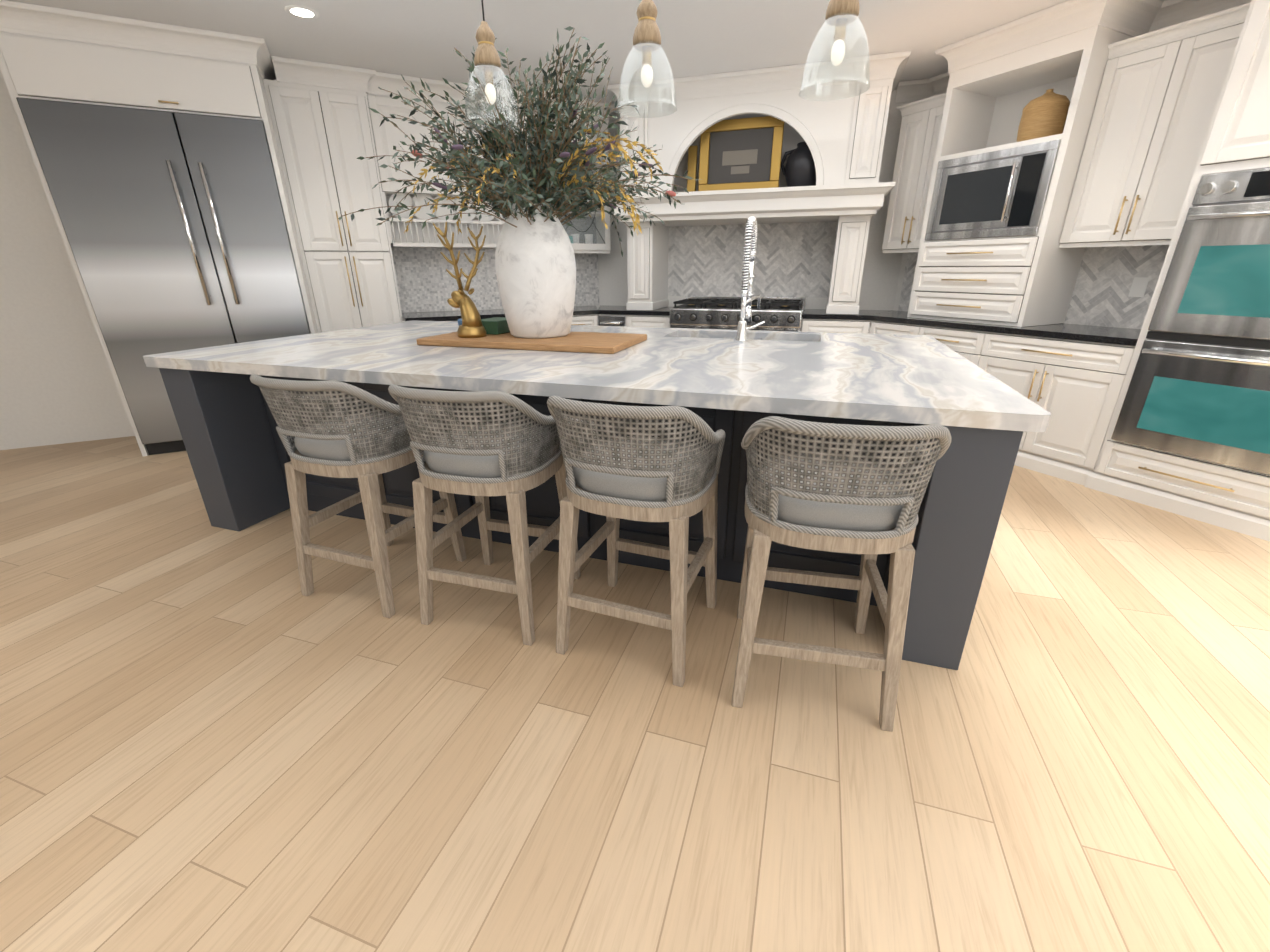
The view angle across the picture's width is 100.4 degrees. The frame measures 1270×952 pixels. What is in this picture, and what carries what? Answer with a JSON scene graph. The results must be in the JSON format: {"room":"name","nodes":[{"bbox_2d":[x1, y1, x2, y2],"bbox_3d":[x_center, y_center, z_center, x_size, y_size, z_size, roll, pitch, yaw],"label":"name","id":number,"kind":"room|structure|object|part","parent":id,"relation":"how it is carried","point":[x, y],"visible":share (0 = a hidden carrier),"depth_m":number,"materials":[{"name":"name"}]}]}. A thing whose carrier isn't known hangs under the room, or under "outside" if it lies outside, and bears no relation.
{"room":"kitchen","nodes":[
{"label":"kitchen","id":0,"kind":"room"},
{"bbox_2d":[0,69,599,449],"bbox_3d":[-3.625,-1.770,4.383,7.260,2.750,0.120,-11,24,-25],"label":"wall","id":1,"kind":"structure","parent":0,"point":[58,385],"depth_m":4.07,"materials":[{"name":"paint"}]},
{"bbox_2d":[0,24,271,127],"bbox_3d":[-3.324,-2.656,3.680,1.251,0.330,0.737,-11,24,-25],"label":"upper cabinet","id":2,"kind":"object","parent":1,"relation":"attached to","point":[56,63],"depth_m":3.34,"materials":[{"name":"white paint"}]},
{"bbox_2d":[368,88,478,203],"bbox_3d":[-1.849,-2.841,4.634,0.801,0.700,0.357,-11,24,-25],"label":"upper cabinet","id":3,"kind":"object","parent":1,"relation":"attached to","point":[388,136],"depth_m":4.43,"materials":[{"name":"white paint"}]},
{"bbox_2d":[472,104,536,203],"bbox_3d":[-1.243,-2.956,4.917,0.800,0.700,0.357,-11,24,-25],"label":"upper cabinet","id":4,"kind":"object","parent":1,"relation":"attached to","point":[481,118],"depth_m":4.68,"materials":[{"name":"white paint"}]},
{"bbox_2d":[8,0,1166,109],"bbox_3d":[-0.372,-1.594,0.007,9.760,0.100,10.600,-11,24,-25],"label":"ceiling","id":5,"kind":"structure","parent":0,"point":[418,38],"depth_m":3.42,"materials":[{"name":"white paint"}]},
{"bbox_2d":[285,5,318,18],"bbox_3d":[-1.992,-2.774,3.166,0.180,0.006,0.180,-11,24,-25],"label":"recessed light","id":6,"kind":"object","parent":5,"relation":"in","point":[298,11],"visible":1,"depth_m":3.16,"materials":[{"name":"white"}]},
{"bbox_2d":[465,0,520,130],"bbox_3d":[-0.619,-1.923,2.144,0.239,0.852,0.239,-11,24,-25],"label":"pendant light","id":7,"kind":"object","parent":5,"relation":"hanging from","point":[487,61],"visible":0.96,"depth_m":2.19,"materials":[{"name":"clear glass"}]},
{"bbox_3d":[-0.617,-1.623,2.262,0.239,0.208,0.239,-11,24,-25],"label":"lamp shade","id":8,"kind":"part","parent":7,"relation":"part of","materials":[{"name":"clear glass"}]},
{"bbox_2d":[617,0,676,117],"bbox_3d":[0.045,-1.845,1.939,0.239,0.852,0.239,-11,24,-25],"label":"pendant light","id":9,"kind":"object","parent":5,"relation":"hanging from","point":[647,39],"visible":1,"depth_m":1.99,"materials":[{"name":"clear glass"}]},
{"bbox_3d":[0.046,-1.546,2.057,0.239,0.208,0.239,-11,24,-25],"label":"lamp shade","id":10,"kind":"part","parent":9,"relation":"part of","materials":[{"name":"clear glass"}]},
{"bbox_2d":[799,0,869,100],"bbox_3d":[0.704,-1.765,1.725,0.239,0.852,0.239,-11,24,-25],"label":"pendant light","id":11,"kind":"object","parent":5,"relation":"hanging from","point":[840,15],"visible":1,"depth_m":1.80,"materials":[{"name":"clear glass"}]},
{"bbox_2d":[0,436,1269,951],"bbox_3d":[0.232,0.715,1.856,15.000,0.060,15.000,7,23,17],"label":"floor","id":12,"kind":"structure","parent":0,"point":[212,738],"depth_m":1.55,"materials":[{"name":"brown wood"}]},
{"bbox_2d":[8,88,315,455],"bbox_3d":[-3.309,-1.417,4.116,1.280,2.285,0.832,-11,24,-25],"label":"tall cabinet","id":13,"kind":"object","parent":12,"relation":"on","point":[174,224],"depth_m":3.67,"materials":[{"name":"silver metal"}]},
{"bbox_2d":[16,97,332,455],"bbox_3d":[-3.281,-1.408,4.094,1.244,2.285,0.766,-11,24,-25],"label":"refrigerator","id":14,"kind":"object","parent":13,"relation":"in","point":[174,223],"depth_m":3.68,"materials":[{"name":"silver metal"}]},
{"bbox_2d":[260,76,403,332],"bbox_3d":[-2.501,-1.815,4.658,0.688,2.620,0.397,-11,24,-25],"label":"tall cabinet","id":15,"kind":"object","parent":12,"relation":"on","point":[319,131],"depth_m":4.30,"materials":[{"name":"white paint"}]},
{"bbox_2d":[404,304,671,319],"bbox_3d":[-0.759,-1.604,5.214,2.813,0.039,1.178,-11,24,-25],"label":"countertop","id":16,"kind":"structure","parent":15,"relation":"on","point":[621,311],"depth_m":5.22,"materials":[{"name":"black stone"}]},
{"bbox_2d":[388,247,599,312],"bbox_3d":[-1.342,-2.022,5.438,2.098,0.579,0.003,-11,24,-25],"label":"backsplash","id":17,"kind":"structure","parent":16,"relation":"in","point":[424,284],"depth_m":5.22,"materials":[{"name":"white tile"}]},
{"bbox_2d":[250,374,466,617],"bbox_3d":[-1.136,0.014,2.262,0.696,0.961,0.695,-11,24,-25],"label":"counter stool","id":18,"kind":"object","parent":12,"relation":"on","point":[368,448],"visible":0.83,"depth_m":2.03,"materials":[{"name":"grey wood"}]},
{"bbox_3d":[-1.133,0.164,2.326,0.494,0.635,0.514,7,23,19],"label":"frame","id":19,"kind":"part","parent":18,"relation":"part of","materials":[{"name":"brown wood"}]},
{"bbox_2d":[400,320,457,321],"bbox_3d":[-1.883,-1.073,5.139,0.562,0.880,0.636,-11,24,-25],"label":"base cabinet","id":20,"kind":"object","parent":12,"relation":"on","point":[400,320],"depth_m":4.71,"materials":[{"name":"white paint"}]},
{"bbox_2d":[388,384,580,645],"bbox_3d":[-0.552,0.078,2.092,0.695,0.961,0.696,-11,24,-25],"label":"counter stool","id":21,"kind":"object","parent":12,"relation":"on","point":[513,461],"visible":0.96,"depth_m":1.85,"materials":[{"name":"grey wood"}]},
{"bbox_3d":[-0.550,0.228,2.156,0.494,0.635,0.514,6,22,15],"label":"frame","id":22,"kind":"part","parent":21,"relation":"part of","materials":[{"name":"brown wood"}]},
{"bbox_2d":[480,316,504,318],"bbox_3d":[-1.330,-1.178,5.398,0.922,0.880,0.636,-11,24,-25],"label":"base cabinet","id":23,"kind":"object","parent":12,"relation":"on","point":[482,317],"depth_m":4.88,"materials":[{"name":"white paint"}]},
{"bbox_2d":[571,312,591,325],"bbox_3d":[-0.773,-1.284,5.658,0.569,0.880,0.636,-11,24,-25],"label":"base cabinet","id":24,"kind":"object","parent":12,"relation":"on","point":[579,318],"depth_m":5.29,"materials":[{"name":"white paint"}]},
{"bbox_2d":[592,312,669,327],"bbox_3d":[0.020,-1.326,5.755,1.065,0.880,1.155,-11,24,-25],"label":"base cabinet","id":25,"kind":"object","parent":12,"relation":"on","point":[598,318],"depth_m":5.28,"materials":[{"name":"white paint"}]},
{"bbox_2d":[547,395,725,686],"bbox_3d":[0.022,0.148,1.904,0.696,0.961,0.694,-11,24,-25],"label":"counter stool","id":26,"kind":"object","parent":12,"relation":"on","point":[642,475],"visible":1,"depth_m":1.66,"materials":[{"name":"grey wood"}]},
{"bbox_2d":[669,296,805,331],"bbox_3d":[1.013,-1.240,5.320,1.220,1.029,0.762,7,23,17],"label":"range","id":27,"kind":"object","parent":12,"relation":"on","point":[719,312],"visible":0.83,"depth_m":4.95,"materials":[{"name":"silver metal"}]},
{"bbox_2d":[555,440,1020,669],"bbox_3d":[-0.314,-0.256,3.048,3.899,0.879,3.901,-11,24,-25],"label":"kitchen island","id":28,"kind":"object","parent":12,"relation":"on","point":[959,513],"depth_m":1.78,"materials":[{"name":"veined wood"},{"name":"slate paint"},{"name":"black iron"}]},
{"bbox_2d":[143,312,1050,551],"bbox_3d":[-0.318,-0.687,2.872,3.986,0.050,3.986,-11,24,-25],"label":"island countertop","id":29,"kind":"structure","parent":28,"relation":"on","point":[733,380],"depth_m":2.40,"materials":[{"name":"white stone"}]},
{"bbox_2d":[416,332,646,353],"bbox_3d":[-0.557,-0.759,2.940,1.140,0.034,0.550,7,23,17],"label":"serving board","id":30,"kind":"object","parent":29,"relation":"on","point":[597,342],"visible":0.77,"depth_m":2.76,"materials":[{"name":"brown wood"}]},
{"bbox_2d":[433,222,485,337],"bbox_3d":[-0.904,-1.038,2.833,0.284,0.565,0.284,-11,24,-25],"label":"deer figurine","id":31,"kind":"object","parent":30,"relation":"on","point":[471,326],"visible":1,"depth_m":2.86,"materials":[{"name":"gold metal"}]},
{"bbox_2d":[458,317,509,334],"bbox_3d":[-0.884,-0.894,3.135,0.305,0.075,0.235,7,23,17],"label":"books","id":32,"kind":"object","parent":30,"relation":"on","point":[496,325],"visible":0.35,"depth_m":3.02,"materials":[{"name":"green paper"}]},
{"bbox_2d":[338,26,701,337],"bbox_3d":[-0.561,-1.464,2.685,1.733,1.463,1.778,-11,24,-25],"label":"arrangement","id":33,"kind":"object","parent":30,"relation":"on","point":[535,262],"visible":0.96,"depth_m":2.58,"materials":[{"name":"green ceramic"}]},
{"bbox_2d":[735,216,765,342],"bbox_3d":[0.678,-1.092,2.947,0.156,0.637,0.358,7,23,17],"label":"faucet","id":34,"kind":"object","parent":29,"relation":"on","point":[750,235],"depth_m":2.89,"materials":[{"name":"silver metal"}]},
{"bbox_2d":[801,320,871,333],"bbox_3d":[1.966,-1.110,5.180,1.023,0.880,0.858,-11,24,-25],"label":"base cabinet","id":35,"kind":"object","parent":12,"relation":"on","point":[853,326],"depth_m":4.71,"materials":[{"name":"white paint"}]},
{"bbox_2d":[731,416,950,731],"bbox_3d":[0.598,0.223,1.707,0.691,0.961,0.694,-11,24,-25],"label":"counter stool","id":36,"kind":"object","parent":12,"relation":"on","point":[851,502],"visible":1,"depth_m":1.46,"materials":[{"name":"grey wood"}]},
{"bbox_2d":[868,320,983,364],"bbox_3d":[2.568,-0.841,4.490,0.616,0.880,1.009,-11,24,-25],"label":"base cabinet","id":37,"kind":"object","parent":12,"relation":"on","point":[967,344],"depth_m":4.03,"materials":[{"name":"white paint"}]},
{"bbox_2d":[976,332,1123,483],"bbox_3d":[2.990,-0.536,3.711,0.616,0.880,0.865,-11,24,-25],"label":"base cabinet","id":38,"kind":"object","parent":12,"relation":"on","point":[1069,379],"depth_m":3.46,"materials":[{"name":"white paint"}]},
{"bbox_2d":[802,309,1127,343],"bbox_3d":[2.376,-1.232,4.229,1.044,0.039,2.729,-11,24,-25],"label":"countertop","id":39,"kind":"structure","parent":38,"relation":"on","point":[1095,334],"depth_m":3.74,"materials":[{"name":"black stone"}]},
{"bbox_2d":[908,232,1079,327],"bbox_3d":[2.701,-1.490,4.031,0.542,0.578,0.810,-11,24,-25],"label":"drawers","id":40,"kind":"object","parent":39,"relation":"on","point":[1026,280],"depth_m":3.76,"materials":[{"name":"white paint"}]},
{"bbox_2d":[1080,160,1269,541],"bbox_3d":[3.317,-0.651,2.818,0.736,1.745,0.840,-11,24,-25],"label":"double wall oven","id":41,"kind":"object","parent":12,"relation":"on","point":[1183,426],"depth_m":2.80,"materials":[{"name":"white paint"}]},
{"bbox_2d":[598,85,911,309],"bbox_3d":[1.051,-2.211,5.435,3.310,2.750,0.120,7,23,17],"label":"wall","id":42,"kind":"structure","parent":0,"point":[880,277],"depth_m":5.08,"materials":[{"name":"paint"}]},
{"bbox_2d":[607,51,910,313],"bbox_3d":[0.998,-2.460,4.812,2.390,1.825,0.831,7,23,17],"label":"range hood","id":43,"kind":"object","parent":42,"relation":"attached to","point":[783,163],"visible":0.85,"depth_m":4.53,"materials":[{"name":"white paint"}]},
{"bbox_2d":[686,114,784,196],"bbox_3d":[0.856,-2.774,4.607,0.820,0.563,0.118,7,23,17],"label":"picture frame","id":44,"kind":"object","parent":43,"relation":"attached to","point":[742,153],"depth_m":4.57,"materials":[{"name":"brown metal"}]},
{"bbox_2d":[666,219,838,297],"bbox_3d":[1.130,-2.180,5.343,1.660,0.700,0.003,7,23,17],"label":"backsplash","id":45,"kind":"structure","parent":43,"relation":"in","point":[792,259],"depth_m":5.33,"materials":[{"name":"white tile"}]},
{"bbox_2d":[608,79,933,128],"bbox_3d":[1.005,-3.391,4.859,3.200,0.129,0.100,7,23,17],"label":"crown molding","id":46,"kind":"structure","parent":42,"relation":"attached to","point":[912,90],"depth_m":4.46,"materials":[{"name":"white paint"}]},
{"bbox_2d":[882,108,919,251],"bbox_3d":[2.419,-2.459,4.465,0.356,1.010,0.315,-11,24,-25],"label":"upper cabinet","id":47,"kind":"object","parent":42,"relation":"attached to","point":[907,136],"depth_m":4.44,"materials":[{"name":"white paint"}]},
{"bbox_2d":[896,96,995,251],"bbox_3d":[2.506,-2.395,4.302,0.356,1.010,0.316,-11,24,-25],"label":"upper cabinet","id":48,"kind":"object","parent":0,"relation":"attached to","point":[962,122],"depth_m":4.13,"materials":[{"name":"white paint"}]},
{"bbox_2d":[920,128,1063,243],"bbox_3d":[2.572,-2.004,3.760,0.348,0.572,0.807,-11,24,-25],"label":"microwave","id":49,"kind":"object","parent":0,"relation":"attached to","point":[998,190],"depth_m":3.67,"materials":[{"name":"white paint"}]},
{"bbox_2d":[893,90,1132,328],"bbox_3d":[4.340,-0.729,1.633,0.120,2.750,8.100,-11,24,-25],"label":"wall","id":50,"kind":"structure","parent":0,"point":[900,280],"depth_m":4.97,"materials":[{"name":"paint"}]},
{"bbox_2d":[929,0,1251,95],"bbox_3d":[4.215,-1.943,1.144,0.100,0.129,7.790,-11,24,-25],"label":"crown molding","id":51,"kind":"structure","parent":50,"relation":"attached to","point":[1172,12],"depth_m":3.08,"materials":[{"name":"white paint"}]},
{"bbox_2d":[1004,72,1095,139],"bbox_3d":[2.794,-2.387,3.515,0.349,0.316,0.360,-11,24,-25],"label":"upper cabinet","id":52,"kind":"object","parent":0,"relation":"attached to","point":[1065,102],"depth_m":3.46,"materials":[{"name":"white paint"}]},
{"bbox_2d":[1016,88,1106,148],"bbox_3d":[2.795,-2.386,3.515,0.350,0.315,0.360,-11,24,-25],"label":"basket","id":53,"kind":"object","parent":52,"relation":"on","point":[1045,115],"depth_m":3.46,"materials":[{"name":"wicker"}]},
{"bbox_2d":[1052,40,1163,247],"bbox_3d":[3.074,-1.985,3.254,0.356,1.010,0.405,-11,24,-25],"label":"upper cabinet","id":54,"kind":"object","parent":0,"relation":"attached to","point":[1080,190],"depth_m":3.23,"materials":[{"name":"white paint"}]},
{"bbox_2d":[1104,20,1235,243],"bbox_3d":[3.201,-1.893,3.018,0.356,1.010,0.405,-11,24,-25],"label":"upper cabinet","id":55,"kind":"object","parent":0,"relation":"attached to","point":[1188,67],"depth_m":2.98,"materials":[{"name":"white paint"}]},
{"bbox_2d":[1188,0,1269,167],"bbox_3d":[3.265,-1.935,2.504,0.656,0.875,0.480,-11,24,-25],"label":"upper cabinet","id":56,"kind":"object","parent":0,"relation":"attached to","point":[1236,130],"depth_m":2.54,"materials":[{"name":"white paint"}]}
]}

